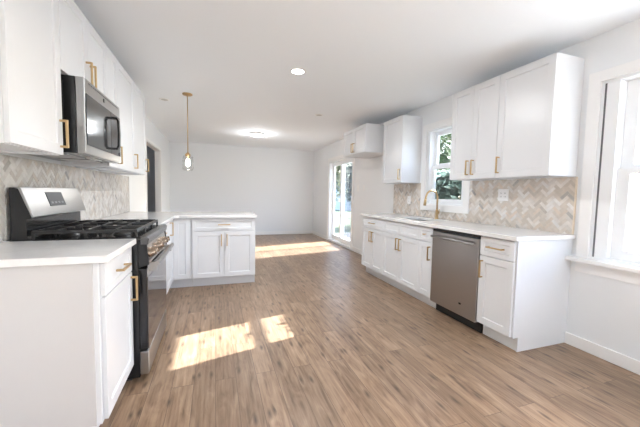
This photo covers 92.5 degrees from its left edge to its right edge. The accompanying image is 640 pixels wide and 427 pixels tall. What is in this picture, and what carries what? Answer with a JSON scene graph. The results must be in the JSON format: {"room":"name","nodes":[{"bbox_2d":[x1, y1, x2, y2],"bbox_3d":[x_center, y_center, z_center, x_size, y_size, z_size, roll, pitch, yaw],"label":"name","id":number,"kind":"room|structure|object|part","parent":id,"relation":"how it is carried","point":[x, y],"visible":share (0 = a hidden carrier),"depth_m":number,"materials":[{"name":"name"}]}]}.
{"room":"kitchen","nodes":[
{"label":"kitchen","id":0,"kind":"room"},
{"bbox_2d":[0,115,169,241],"bbox_3d":[-2.147,-0.243,2.706,0.105,2.458,10.930,0,4,-19],"label":"wall","id":1,"kind":"structure","parent":0,"point":[137,183],"depth_m":5.14,"materials":[{"name":"white paint"}]},
{"bbox_2d":[0,0,68,155],"bbox_3d":[-1.453,-0.764,1.387,0.352,0.932,0.467,0,4,-19],"label":"upper cabinet","id":2,"kind":"object","parent":1,"relation":"attached to","point":[31,120],"visible":1,"depth_m":1.41,"materials":[{"name":"paint"}]},
{"bbox_3d":[-1.377,-0.429,1.649,0.038,0.150,0.011,0,4,-19],"label":"handle","id":3,"kind":"part","parent":2,"relation":"part of","materials":[{"name":"gold metal"}]},
{"bbox_2d":[0,154,129,241],"bbox_3d":[-2.063,-0.155,2.640,0.010,0.470,3.140,0,4,-19],"label":"tile backsplash","id":4,"kind":"structure","parent":1,"relation":"attached to","point":[103,194],"depth_m":2.38,"materials":[{"name":"tile"}]},
{"bbox_2d":[58,0,106,96],"bbox_3d":[-1.649,-1.036,1.955,0.352,0.470,0.763,0,4,-19],"label":"upper cabinet","id":5,"kind":"object","parent":1,"relation":"attached to","point":[82,49],"visible":0.38,"depth_m":1.91,"materials":[{"name":"paint"}]},
{"bbox_3d":[-1.465,-1.024,1.817,0.019,0.461,0.379,0,4,-19],"label":"door","id":6,"kind":"part","parent":5,"relation":"part of","materials":[{"name":"paint"}]},
{"bbox_2d":[26,74,120,163],"bbox_3d":[-1.614,-0.580,2.013,0.451,0.434,0.681,0,4,-19],"label":"microwave","id":7,"kind":"object","parent":5,"relation":"attached to","point":[94,120],"visible":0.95,"depth_m":1.84,"materials":[{"name":"silver metal"}]},
{"bbox_3d":[-1.472,-0.583,2.062,0.044,0.430,0.680,0,4,-19],"label":"frame","id":8,"kind":"part","parent":7,"relation":"part of","materials":[{"name":"silver metal"}]},
{"bbox_3d":[-1.468,-0.574,2.204,0.051,0.231,0.028,0,4,-19],"label":"handle","id":9,"kind":"part","parent":7,"relation":"part of","materials":[{"name":"black metal"}]},
{"bbox_3d":[-1.520,-0.581,2.279,0.004,0.293,0.216,0,4,-19],"label":"control glass","id":10,"kind":"part","parent":7,"relation":"part of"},
{"bbox_3d":[-1.492,-0.904,1.983,0.038,0.150,0.011,0,4,-19],"label":"handle","id":11,"kind":"part","parent":5,"relation":"part of","materials":[{"name":"gold metal"}]},
{"bbox_3d":[-1.514,-0.909,2.046,0.038,0.150,0.011,0,4,-19],"label":"handle","id":12,"kind":"part","parent":5,"relation":"part of","materials":[{"name":"gold metal"}]},
{"bbox_3d":[-1.589,-1.050,2.177,0.019,0.461,0.379,0,4,-19],"label":"door","id":13,"kind":"part","parent":5,"relation":"part of","materials":[{"name":"paint"}]},
{"bbox_2d":[61,45,122,168],"bbox_3d":[-1.820,-0.841,2.456,0.352,0.932,0.261,0,4,-19],"label":"upper cabinet","id":14,"kind":"object","parent":1,"relation":"attached to","point":[111,59],"visible":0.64,"depth_m":2.49,"materials":[{"name":"paint"}]},
{"bbox_3d":[-1.698,-0.841,2.498,0.019,0.923,0.259,0,4,-19],"label":"door","id":15,"kind":"part","parent":14,"relation":"part of","materials":[{"name":"paint"}]},
{"bbox_3d":[-1.710,-0.499,2.622,0.038,0.150,0.011,0,4,-19],"label":"handle","id":16,"kind":"part","parent":14,"relation":"part of","materials":[{"name":"gold metal"}]},
{"bbox_2d":[78,60,138,172],"bbox_3d":[-1.955,-0.869,2.849,0.352,0.932,0.565,0,4,-19],"label":"upper cabinet","id":17,"kind":"object","parent":1,"relation":"attached to","point":[125,85],"visible":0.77,"depth_m":2.91,"materials":[{"name":"paint"}]},
{"bbox_3d":[-1.833,-0.869,2.890,0.019,0.923,0.563,0,4,-19],"label":"door","id":18,"kind":"part","parent":17,"relation":"part of","materials":[{"name":"paint"}]},
{"bbox_3d":[-1.894,-0.538,3.158,0.038,0.150,0.011,0,4,-19],"label":"handle","id":19,"kind":"part","parent":17,"relation":"part of","materials":[{"name":"gold metal"}]},
{"bbox_2d":[100,82,148,174],"bbox_3d":[-2.134,-0.907,3.372,0.352,0.932,0.539,0,4,-19],"label":"upper cabinet","id":20,"kind":"object","parent":1,"relation":"attached to","point":[139,98],"visible":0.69,"depth_m":3.45,"materials":[{"name":"paint"}]},
{"bbox_3d":[-2.013,-0.907,3.414,0.019,0.923,0.537,0,4,-19],"label":"door","id":21,"kind":"part","parent":20,"relation":"part of","materials":[{"name":"paint"}]},
{"bbox_2d":[146,137,161,211],"bbox_3d":[-3.232,-0.291,5.885,0.116,2.097,1.530,0,4,-19],"label":"trim","id":22,"kind":"structure","parent":1,"relation":"attached to","point":[158,183],"depth_m":6.52,"materials":[{"name":"paint"}]},
{"bbox_2d":[147,146,154,211],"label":"door","id":23,"kind":"structure","parent":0,"point":[150,152],"depth_m":7.52,"materials":[{"name":"paint"}]},
{"bbox_2d":[169,141,313,231],"bbox_3d":[-2.055,-0.623,8.575,4.157,2.458,0.140,0,4,-19],"label":"wall","id":24,"kind":"structure","parent":0,"point":[275,185],"depth_m":8.49,"materials":[{"name":"white paint"}]},
{"bbox_2d":[255,230,311,234],"bbox_3d":[-2.060,0.561,8.577,3.863,0.095,0.014,0,4,-19],"label":"baseboard","id":25,"kind":"structure","parent":24,"relation":"attached to","point":[309,231],"depth_m":8.89,"materials":[{"name":"paint"}]},
{"bbox_2d":[73,0,639,150],"bbox_3d":[-1.070,-1.532,2.982,5.917,0.120,11.210,0,4,-19],"label":"ceiling","id":26,"kind":"structure","parent":0,"point":[364,61],"depth_m":2.71,"materials":[{"name":"white paint"}]},
{"bbox_2d":[182,92,192,165],"bbox_3d":[-1.726,-1.057,3.994,0.132,0.985,0.132,0,4,-19],"label":"pendant light","id":27,"kind":"object","parent":26,"relation":"hanging from","point":[187,94],"visible":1,"depth_m":3.99,"materials":[{"name":"gold metal"}]},
{"bbox_3d":[-1.724,-1.156,3.988,0.011,0.743,0.011,0,4,-19],"label":"rod","id":28,"kind":"part","parent":27,"relation":"part of","materials":[{"name":"gold metal"}]},
{"bbox_2d":[249,132,264,136],"bbox_3d":[-1.342,-1.677,6.540,0.330,0.062,0.330,0,4,-19],"label":"flush light","id":29,"kind":"object","parent":26,"relation":"attached to","point":[255,134],"visible":1,"depth_m":6.44,"materials":[{"name":"white plastic"}]},
{"bbox_2d":[290,68,305,74],"bbox_3d":[-0.227,-1.463,3.155,0.168,0.006,0.168,0,4,-19],"label":"recessed light","id":30,"kind":"object","parent":26,"relation":"in","point":[298,71],"visible":1,"depth_m":3.15,"materials":[{"name":"white plastic"}]},
{"bbox_2d":[99,234,639,426],"bbox_3d":[-0.289,1.038,3.435,4.157,0.120,11.210,0,4,-19],"label":"floor","id":31,"kind":"structure","parent":0,"point":[317,339],"depth_m":2.15,"materials":[{"name":"brown wood"}]},
{"bbox_2d":[0,247,137,426],"bbox_3d":[-1.342,0.642,1.548,0.658,0.875,0.505,0,4,-19],"label":"base cabinet","id":32,"kind":"object","parent":31,"relation":"on","point":[67,347],"visible":0.96,"depth_m":1.35,"materials":[{"name":"paint"}]},
{"bbox_3d":[-1.298,0.659,1.300,0.580,0.875,0.006,0,4,-19],"label":"panel","id":33,"kind":"part","parent":32,"relation":"part of","materials":[{"name":"white wood"}]},
{"bbox_2d":[0,238,135,267],"bbox_3d":[-1.337,0.186,1.509,0.646,0.033,0.532,0,4,-19],"label":"countertop","id":34,"kind":"structure","parent":32,"relation":"on","point":[54,252],"depth_m":1.43,"materials":[{"name":"white stone"}]},
{"bbox_3d":[-1.073,0.288,1.628,0.019,0.152,0.479,0,4,-19],"label":"drawer","id":35,"kind":"part","parent":32,"relation":"part of","materials":[{"name":"paint"}]},
{"bbox_3d":[-1.080,0.662,1.652,0.019,0.584,0.479,0,4,-19],"label":"door","id":36,"kind":"part","parent":32,"relation":"part of","materials":[{"name":"paint"}]},
{"bbox_3d":[-1.046,0.286,1.637,0.038,0.011,0.150,0,4,-19],"label":"handle","id":37,"kind":"part","parent":32,"relation":"part of","materials":[{"name":"gold metal"}]},
{"bbox_3d":[-1.116,0.451,1.842,0.038,0.150,0.011,0,4,-19],"label":"handle","id":38,"kind":"part","parent":32,"relation":"part of","materials":[{"name":"gold metal"}]},
{"bbox_2d":[8,187,173,380],"bbox_3d":[-1.495,0.430,2.174,0.755,1.209,0.762,0,4,-19],"label":"gas range","id":39,"kind":"object","parent":31,"relation":"on","point":[36,213],"visible":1,"depth_m":1.93,"materials":[{"name":"black metal"}]},
{"bbox_3d":[-1.552,0.122,1.908,0.110,0.026,0.110,0,4,-19],"label":"burner","id":40,"kind":"part","parent":39,"relation":"part of","materials":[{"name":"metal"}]},
{"bbox_2d":[25,225,157,240],"bbox_3d":[-1.494,0.130,2.152,0.570,0.019,0.762,0,4,-19],"label":"cooktop","id":41,"kind":"object","parent":39,"relation":"in","point":[140,236],"depth_m":1.88,"materials":[{"name":"black metal"}]},
{"bbox_3d":[-1.288,0.121,1.999,0.110,0.026,0.110,0,4,-19],"label":"burner","id":42,"kind":"part","parent":39,"relation":"part of","materials":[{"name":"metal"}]},
{"bbox_3d":[-1.095,0.252,1.902,0.059,0.172,0.012,0,4,-19],"label":"panel","id":43,"kind":"part","parent":39,"relation":"part of","materials":[{"name":"black metal"}]},
{"bbox_3d":[-1.230,0.579,2.275,0.045,0.520,0.754,0,4,-19],"label":"oven door","id":44,"kind":"part","parent":39,"relation":"part of","materials":[{"name":"black ceramic"}]},
{"bbox_3d":[-1.218,0.226,2.254,0.055,0.172,0.734,0,4,-19],"label":"control panel","id":45,"kind":"part","parent":39,"relation":"part of","materials":[{"name":"metal"}]},
{"bbox_3d":[-1.082,0.251,1.989,0.041,0.052,0.052,-12,8,-18],"label":"knob","id":46,"kind":"part","parent":39,"relation":"part of","materials":[{"name":"metal"}]},
{"bbox_3d":[-1.235,0.923,2.298,0.049,0.150,0.754,0,4,-19],"label":"drawer","id":47,"kind":"part","parent":39,"relation":"part of","materials":[{"name":"silver metal"}]},
{"bbox_3d":[-1.200,0.347,2.269,0.006,0.051,0.750,0,4,-19],"label":"door trim","id":48,"kind":"part","parent":39,"relation":"part of","materials":[{"name":"silver metal"}]},
{"bbox_3d":[-1.206,0.604,2.285,0.005,0.460,0.742,0,4,-19],"label":"door glass","id":49,"kind":"part","parent":39,"relation":"part of","materials":[{"name":"glass"}]},
{"bbox_3d":[-1.178,0.231,2.268,0.041,0.052,0.052,-12,8,-18],"label":"knob","id":50,"kind":"part","parent":39,"relation":"part of","materials":[{"name":"metal"}]},
{"bbox_3d":[-1.169,0.308,2.277,0.071,0.064,0.722,0,4,-19],"label":"handle","id":51,"kind":"part","parent":39,"relation":"part of","materials":[{"name":"silver metal"}]},
{"bbox_2d":[166,224,166,294],"bbox_3d":[-1.782,0.549,2.830,0.658,0.875,0.619,0,4,-19],"label":"base cabinet","id":52,"kind":"object","parent":31,"relation":"on","point":[166,224],"visible":0.11,"depth_m":3.18,"materials":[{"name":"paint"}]},
{"bbox_3d":[-1.516,0.571,2.922,0.019,0.584,0.617,0,4,-19],"label":"door","id":53,"kind":"part","parent":52,"relation":"part of","materials":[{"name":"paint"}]},
{"bbox_2d":[96,212,256,224],"bbox_3d":[-1.515,0.052,3.519,1.614,0.033,1.824,0,4,-19],"label":"countertop","id":54,"kind":"structure","parent":52,"relation":"on","point":[163,217],"depth_m":3.76,"materials":[{"name":"white stone"}]},
{"bbox_2d":[167,218,192,292],"bbox_3d":[-1.982,0.490,3.676,0.828,0.875,1.104,0,4,-19],"label":"base cabinet","id":55,"kind":"object","parent":31,"relation":"on","point":[179,230],"visible":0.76,"depth_m":3.73,"materials":[{"name":"paint"}]},
{"bbox_3d":[-1.698,0.453,3.453,0.019,0.743,0.498,0,4,-19],"label":"door","id":56,"kind":"part","parent":55,"relation":"part of","materials":[{"name":"paint"}]},
{"bbox_3d":[-1.661,0.175,3.431,0.038,0.150,0.011,0,4,-19],"label":"handle","id":57,"kind":"part","parent":55,"relation":"part of","materials":[{"name":"gold metal"}]},
{"bbox_3d":[-1.683,0.435,3.735,0.190,0.743,0.019,0,4,-19],"label":"door","id":58,"kind":"part","parent":55,"relation":"part of","materials":[{"name":"paint"}]},
{"bbox_2d":[192,218,254,285],"bbox_3d":[-1.301,0.473,4.156,0.768,0.875,0.638,0,4,-19],"label":"base cabinet","id":59,"kind":"object","parent":31,"relation":"on","point":[223,249],"visible":0.92,"depth_m":3.89,"materials":[{"name":"paint"}]},
{"bbox_3d":[-1.398,0.513,3.838,0.374,0.584,0.019,0,4,-19],"label":"door","id":60,"kind":"part","parent":59,"relation":"part of","materials":[{"name":"paint"}]},
{"bbox_3d":[-1.212,0.139,3.875,0.752,0.152,0.019,0,4,-19],"label":"drawer","id":61,"kind":"part","parent":59,"relation":"part of","materials":[{"name":"paint"}]},
{"bbox_3d":[-1.041,0.513,3.960,0.374,0.584,0.019,0,4,-19],"label":"door","id":62,"kind":"part","parent":59,"relation":"part of","materials":[{"name":"paint"}]},
{"bbox_3d":[-0.953,0.470,4.306,0.012,0.875,0.580,0,4,-19],"label":"panel","id":63,"kind":"part","parent":59,"relation":"part of","materials":[{"name":"paint"}]},
{"bbox_2d":[361,216,386,281],"bbox_3d":[1.028,0.494,4.544,0.660,0.875,0.624,0,4,-19],"label":"base cabinet","id":64,"kind":"object","parent":31,"relation":"on","point":[373,229],"visible":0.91,"depth_m":4.41,"materials":[{"name":"paint"}]},
{"bbox_3d":[0.709,0.506,4.601,0.019,0.584,0.310,0,4,-19],"label":"door","id":65,"kind":"part","parent":64,"relation":"part of","materials":[{"name":"paint"}]},
{"bbox_3d":[0.767,0.142,4.430,0.019,0.152,0.622,0,4,-19],"label":"drawer","id":66,"kind":"part","parent":64,"relation":"part of","materials":[{"name":"paint"}]},
{"bbox_3d":[0.810,0.527,4.307,0.019,0.584,0.310,0,4,-19],"label":"door","id":67,"kind":"part","parent":64,"relation":"part of","materials":[{"name":"paint"}]},
{"bbox_2d":[382,220,422,300],"bbox_3d":[1.252,0.541,3.891,0.660,0.875,0.759,0,4,-19],"label":"base cabinet","id":68,"kind":"object","parent":31,"relation":"on","point":[400,240],"visible":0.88,"depth_m":3.74,"materials":[{"name":"paint"}]},
{"bbox_3d":[0.922,0.551,3.980,0.019,0.584,0.377,0,4,-19],"label":"door","id":69,"kind":"part","parent":68,"relation":"part of","materials":[{"name":"paint"}]},
{"bbox_3d":[0.929,0.176,3.955,0.019,0.152,0.377,0,4,-19],"label":"false drawer","id":70,"kind":"part","parent":68,"relation":"part of","materials":[{"name":"paint"}]},
{"bbox_3d":[1.045,0.577,3.621,0.019,0.584,0.377,0,4,-19],"label":"door","id":71,"kind":"part","parent":68,"relation":"part of","materials":[{"name":"paint"}]},
{"bbox_3d":[1.052,0.202,3.597,0.019,0.152,0.377,0,4,-19],"label":"false drawer","id":72,"kind":"part","parent":68,"relation":"part of","materials":[{"name":"paint"}]},
{"bbox_2d":[417,226,436,307],"bbox_3d":[1.412,0.575,3.425,0.660,0.875,0.227,0,4,-19],"label":"base cabinet","id":73,"kind":"object","parent":31,"relation":"on","point":[425,241],"visible":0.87,"depth_m":3.34,"materials":[{"name":"paint"}]},
{"bbox_3d":[1.143,0.597,3.334,0.019,0.584,0.225,0,4,-19],"label":"door","id":74,"kind":"part","parent":73,"relation":"part of","materials":[{"name":"paint"}]},
{"bbox_3d":[1.151,0.223,3.310,0.019,0.152,0.225,0,4,-19],"label":"drawer","id":75,"kind":"part","parent":73,"relation":"part of","materials":[{"name":"paint"}]},
{"bbox_2d":[430,228,482,332],"bbox_3d":[1.514,0.607,3.018,0.644,0.868,0.590,0,4,-19],"label":"dishwasher","id":76,"kind":"object","parent":31,"relation":"on","point":[455,255],"visible":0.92,"depth_m":2.87,"materials":[{"name":"silver metal"}]},
{"bbox_3d":[1.243,0.247,2.899,0.055,0.025,0.530,0,4,-19],"label":"handle","id":77,"kind":"part","parent":76,"relation":"part of","materials":[{"name":"silver metal"}]},
{"bbox_3d":[1.338,0.986,2.985,0.020,0.109,0.582,0,4,-19],"label":"kick plate","id":78,"kind":"part","parent":76,"relation":"part of","materials":[{"name":"black plastic"}]},
{"bbox_2d":[476,236,572,351],"bbox_3d":[1.698,0.635,2.588,0.660,0.875,0.330,0,4,-19],"label":"base cabinet","id":79,"kind":"object","parent":31,"relation":"on","point":[522,303],"visible":0.95,"depth_m":2.45,"materials":[{"name":"paint"}]},
{"bbox_2d":[361,213,575,240],"bbox_3d":[1.354,0.103,3.608,0.651,0.033,2.591,0,4,-19],"label":"countertop","id":80,"kind":"structure","parent":79,"relation":"on","point":[501,232],"depth_m":2.87,"materials":[{"name":"white stone"}]},
{"bbox_2d":[423,190,439,218],"bbox_3d":[1.404,-0.113,3.842,0.236,0.370,0.077,0,4,-19],"label":"kitchen faucet","id":81,"kind":"object","parent":80,"relation":"on","point":[437,212],"visible":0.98,"depth_m":3.86,"materials":[{"name":"gold metal"}]},
{"bbox_3d":[1.401,-0.173,3.848,0.205,0.250,0.023,0,4,-19],"label":"spout","id":82,"kind":"part","parent":81,"relation":"part of","materials":[{"name":"gold metal"}]},
{"bbox_2d":[434,209,438,218],"bbox_3d":[1.484,0.009,3.890,0.054,0.125,0.054,0,4,-19],"label":"faucet","id":83,"kind":"object","parent":81,"relation":"attached to","point":[436,211],"depth_m":3.87,"materials":[{"name":"gold metal"}]},
{"bbox_3d":[1.365,0.469,2.602,0.038,0.150,0.011,0,4,-19],"label":"handle","id":84,"kind":"part","parent":79,"relation":"part of","materials":[{"name":"gold metal"}]},
{"bbox_3d":[1.409,0.281,2.470,0.038,0.011,0.150,0,4,-19],"label":"handle","id":85,"kind":"part","parent":79,"relation":"part of","materials":[{"name":"gold metal"}]},
{"bbox_3d":[1.428,0.657,2.504,0.019,0.584,0.315,0,4,-19],"label":"door","id":86,"kind":"part","parent":79,"relation":"part of","materials":[{"name":"paint"}]},
{"bbox_3d":[1.436,0.283,2.479,0.019,0.152,0.315,0,4,-19],"label":"drawer","id":87,"kind":"part","parent":79,"relation":"part of","materials":[{"name":"paint"}]},
{"bbox_3d":[1.777,0.645,2.448,0.603,0.875,0.012,0,4,-19],"label":"panel","id":88,"kind":"part","parent":79,"relation":"part of","materials":[{"name":"paint"}]},
{"bbox_2d":[313,18,639,360],"bbox_3d":[1.637,-0.252,4.003,0.140,2.458,10.930,0,4,-19],"label":"wall","id":89,"kind":"structure","parent":0,"point":[605,312],"depth_m":2.44,"materials":[{"name":"white paint"}]},
{"bbox_2d":[326,155,354,250],"bbox_3d":[0.516,-0.309,7.244,0.158,2.107,1.570,0,4,-19],"label":"door","id":90,"kind":"structure","parent":89,"relation":"in","point":[339,160],"depth_m":7.32,"materials":[{"name":"paint"}]},
{"bbox_3d":[0.452,-0.298,7.566,0.040,1.936,0.689,0,4,-19],"label":"panel","id":91,"kind":"part","parent":90,"relation":"part of","materials":[{"name":"glass"}]},
{"bbox_3d":[0.610,-0.255,6.952,0.040,1.936,0.719,0,4,-19],"label":"panel","id":92,"kind":"part","parent":90,"relation":"part of","materials":[{"name":"glass"}]},
{"bbox_2d":[343,123,383,158],"bbox_3d":[0.815,-1.218,5.262,0.592,0.439,0.859,0,4,-19],"label":"upper cabinet","id":93,"kind":"object","parent":89,"relation":"attached to","point":[365,141],"visible":0.9,"depth_m":4.92,"materials":[{"name":"paint"}]},
{"bbox_3d":[0.509,-1.232,5.384,0.019,0.430,0.427,0,4,-19],"label":"door","id":94,"kind":"part","parent":93,"relation":"part of","materials":[{"name":"paint"}]},
{"bbox_3d":[0.648,-1.203,4.978,0.019,0.430,0.427,0,4,-19],"label":"door","id":95,"kind":"part","parent":93,"relation":"part of","materials":[{"name":"paint"}]},
{"bbox_2d":[382,115,422,183],"bbox_3d":[1.189,-0.916,4.537,0.356,0.932,0.512,0,4,-19],"label":"upper cabinet","id":96,"kind":"object","parent":89,"relation":"attached to","point":[402,141],"visible":1,"depth_m":4.33,"materials":[{"name":"paint"}]},
{"bbox_3d":[1.066,-0.916,4.494,0.019,0.923,0.510,0,4,-19],"label":"door","id":97,"kind":"part","parent":96,"relation":"part of","materials":[{"name":"paint"}]},
{"bbox_2d":[420,117,469,213],"bbox_3d":[1.650,-0.609,3.932,0.160,1.176,0.875,0,4,-19],"label":"window","id":98,"kind":"structure","parent":89,"relation":"in","point":[432,132],"depth_m":4.17,"materials":[{"name":"paint"}]},
{"bbox_3d":[1.694,-0.841,3.930,0.034,0.496,0.613,0,4,-19],"label":"sash","id":99,"kind":"part","parent":98,"relation":"part of","materials":[{"name":"plastic"}]},
{"bbox_3d":[1.650,-0.378,3.948,0.034,0.500,0.613,0,4,-19],"label":"sash","id":100,"kind":"part","parent":98,"relation":"part of","materials":[{"name":"plastic"}]},
{"bbox_2d":[312,230,639,374],"bbox_3d":[1.540,0.927,4.055,0.014,0.095,10.930,0,4,-19],"label":"baseboard","id":101,"kind":"structure","parent":89,"relation":"attached to","point":[633,365],"depth_m":2.32,"materials":[{"name":"paint"}]},
{"bbox_2d":[449,76,508,180],"bbox_3d":[1.670,-0.815,3.135,0.356,0.932,0.582,0,4,-19],"label":"upper cabinet","id":102,"kind":"object","parent":89,"relation":"attached to","point":[475,116],"visible":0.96,"depth_m":3.05,"materials":[{"name":"paint"}]},
{"bbox_3d":[1.499,-0.825,3.230,0.019,0.923,0.288,0,4,-19],"label":"door","id":103,"kind":"part","parent":102,"relation":"part of","materials":[{"name":"paint"}]},
{"bbox_3d":[1.593,-0.805,2.955,0.019,0.923,0.288,0,4,-19],"label":"door","id":104,"kind":"part","parent":102,"relation":"part of","materials":[{"name":"paint"}]},
{"bbox_2d":[393,177,577,234],"bbox_3d":[1.643,-0.153,3.752,0.012,0.470,2.680,0,4,-19],"label":"tile backsplash","id":105,"kind":"structure","parent":89,"relation":"attached to","point":[541,204],"depth_m":2.96,"materials":[{"name":"tile"}]},
{"bbox_2d":[498,189,508,200],"bbox_3d":[1.856,-0.188,3.103,0.009,0.118,0.118,0,4,-19],"label":"wall outlet","id":106,"kind":"object","parent":105,"relation":"attached to","point":[503,194],"visible":1,"depth_m":3.10,"materials":[{"name":"white plastic"}]},
{"bbox_2d":[495,53,584,178],"bbox_3d":[1.844,-0.779,2.628,0.356,0.932,0.486,0,4,-19],"label":"upper cabinet","id":107,"kind":"object","parent":89,"relation":"attached to","point":[540,101],"visible":1,"depth_m":2.46,"materials":[{"name":"paint"}]},
{"bbox_3d":[1.619,-0.444,2.798,0.038,0.150,0.011,0,4,-19],"label":"handle","id":108,"kind":"part","parent":107,"relation":"part of","materials":[{"name":"gold metal"}]},
{"bbox_2d":[565,59,639,284],"bbox_3d":[2.393,-0.254,1.683,0.215,1.554,1.726,0,4,-19],"label":"window","id":109,"kind":"structure","parent":89,"relation":"in","point":[617,141],"depth_m":2.28,"materials":[{"name":"paint"}]},
{"bbox_3d":[2.360,0.416,1.720,0.175,0.030,1.726,0,4,-19],"label":"sill","id":110,"kind":"part","parent":109,"relation":"part of","materials":[{"name":"paint"}]},
{"bbox_3d":[2.417,0.046,1.713,0.034,0.675,1.240,0,4,-19],"label":"sash","id":111,"kind":"part","parent":109,"relation":"part of","materials":[{"name":"plastic"}]},
{"bbox_3d":[2.465,-0.592,1.683,0.034,0.671,1.240,0,4,-19],"label":"sash","id":112,"kind":"part","parent":109,"relation":"part of","materials":[{"name":"plastic"}]},
{"label":"outside","id":113,"kind":"structure","parent":0,"visible":0},
{"bbox_2d":[334,210,639,251],"bbox_3d":[24.063,0.493,26.833,57.073,0.200,85.000,0,4,-19],"label":"ground","id":114,"kind":"structure","parent":113,"point":[633,238],"depth_m":16.73,"materials":[{"name":"white"}]},
{"bbox_2d":[334,232,350,239],"bbox_3d":[1.520,0.955,8.273,2.363,0.390,3.900,0,4,-19],"label":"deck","id":115,"kind":"object","parent":114,"relation":"on","point":[346,235],"visible":0.04,"depth_m":9.39,"materials":[{"name":"white"}]},
{"bbox_2d":[335,179,350,210],"bbox_3d":[6.066,-3.085,34.707,10.600,5.200,6.800,0,4,-19],"label":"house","id":116,"kind":"structure","parent":114,"relation":"on","point":[347,207],"depth_m":30.67,"materials":[{"name":"white"}]},
{"bbox_2d":[335,163,351,201],"bbox_3d":[0.615,-2.025,18.600,2.619,4.971,3.487,0,4,-19],"label":"tree","id":117,"kind":"object","parent":114,"relation":"on","point":[338,168],"visible":0.09,"depth_m":17.79,"materials":[{"name":"green plant"}]},
{"bbox_2d":[345,166,351,204],"bbox_3d":[2.346,-1.177,14.825,2.847,3.844,2.959,0,4,-19],"label":"tree","id":118,"kind":"object","parent":114,"relation":"on","point":[348,187],"visible":0.07,"depth_m":14.77,"materials":[{"name":"green plant"}]},
{"bbox_2d":[436,133,451,170],"bbox_3d":[6.503,-2.944,16.529,5.371,7.304,5.430,0,4,-19],"label":"tree","id":119,"kind":"object","parent":114,"relation":"on","point":[444,156],"visible":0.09,"depth_m":15.98,"materials":[{"name":"green plant"}]},
{"bbox_2d":[435,169,461,199],"bbox_3d":[1.945,0.416,4.350,0.590,2.110,2.042,0,4,-19],"label":"shrub","id":120,"kind":"object","parent":114,"relation":"on","point":[446,188],"visible":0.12,"depth_m":4.30,"materials":[{"name":"teal plant"}]}
]}

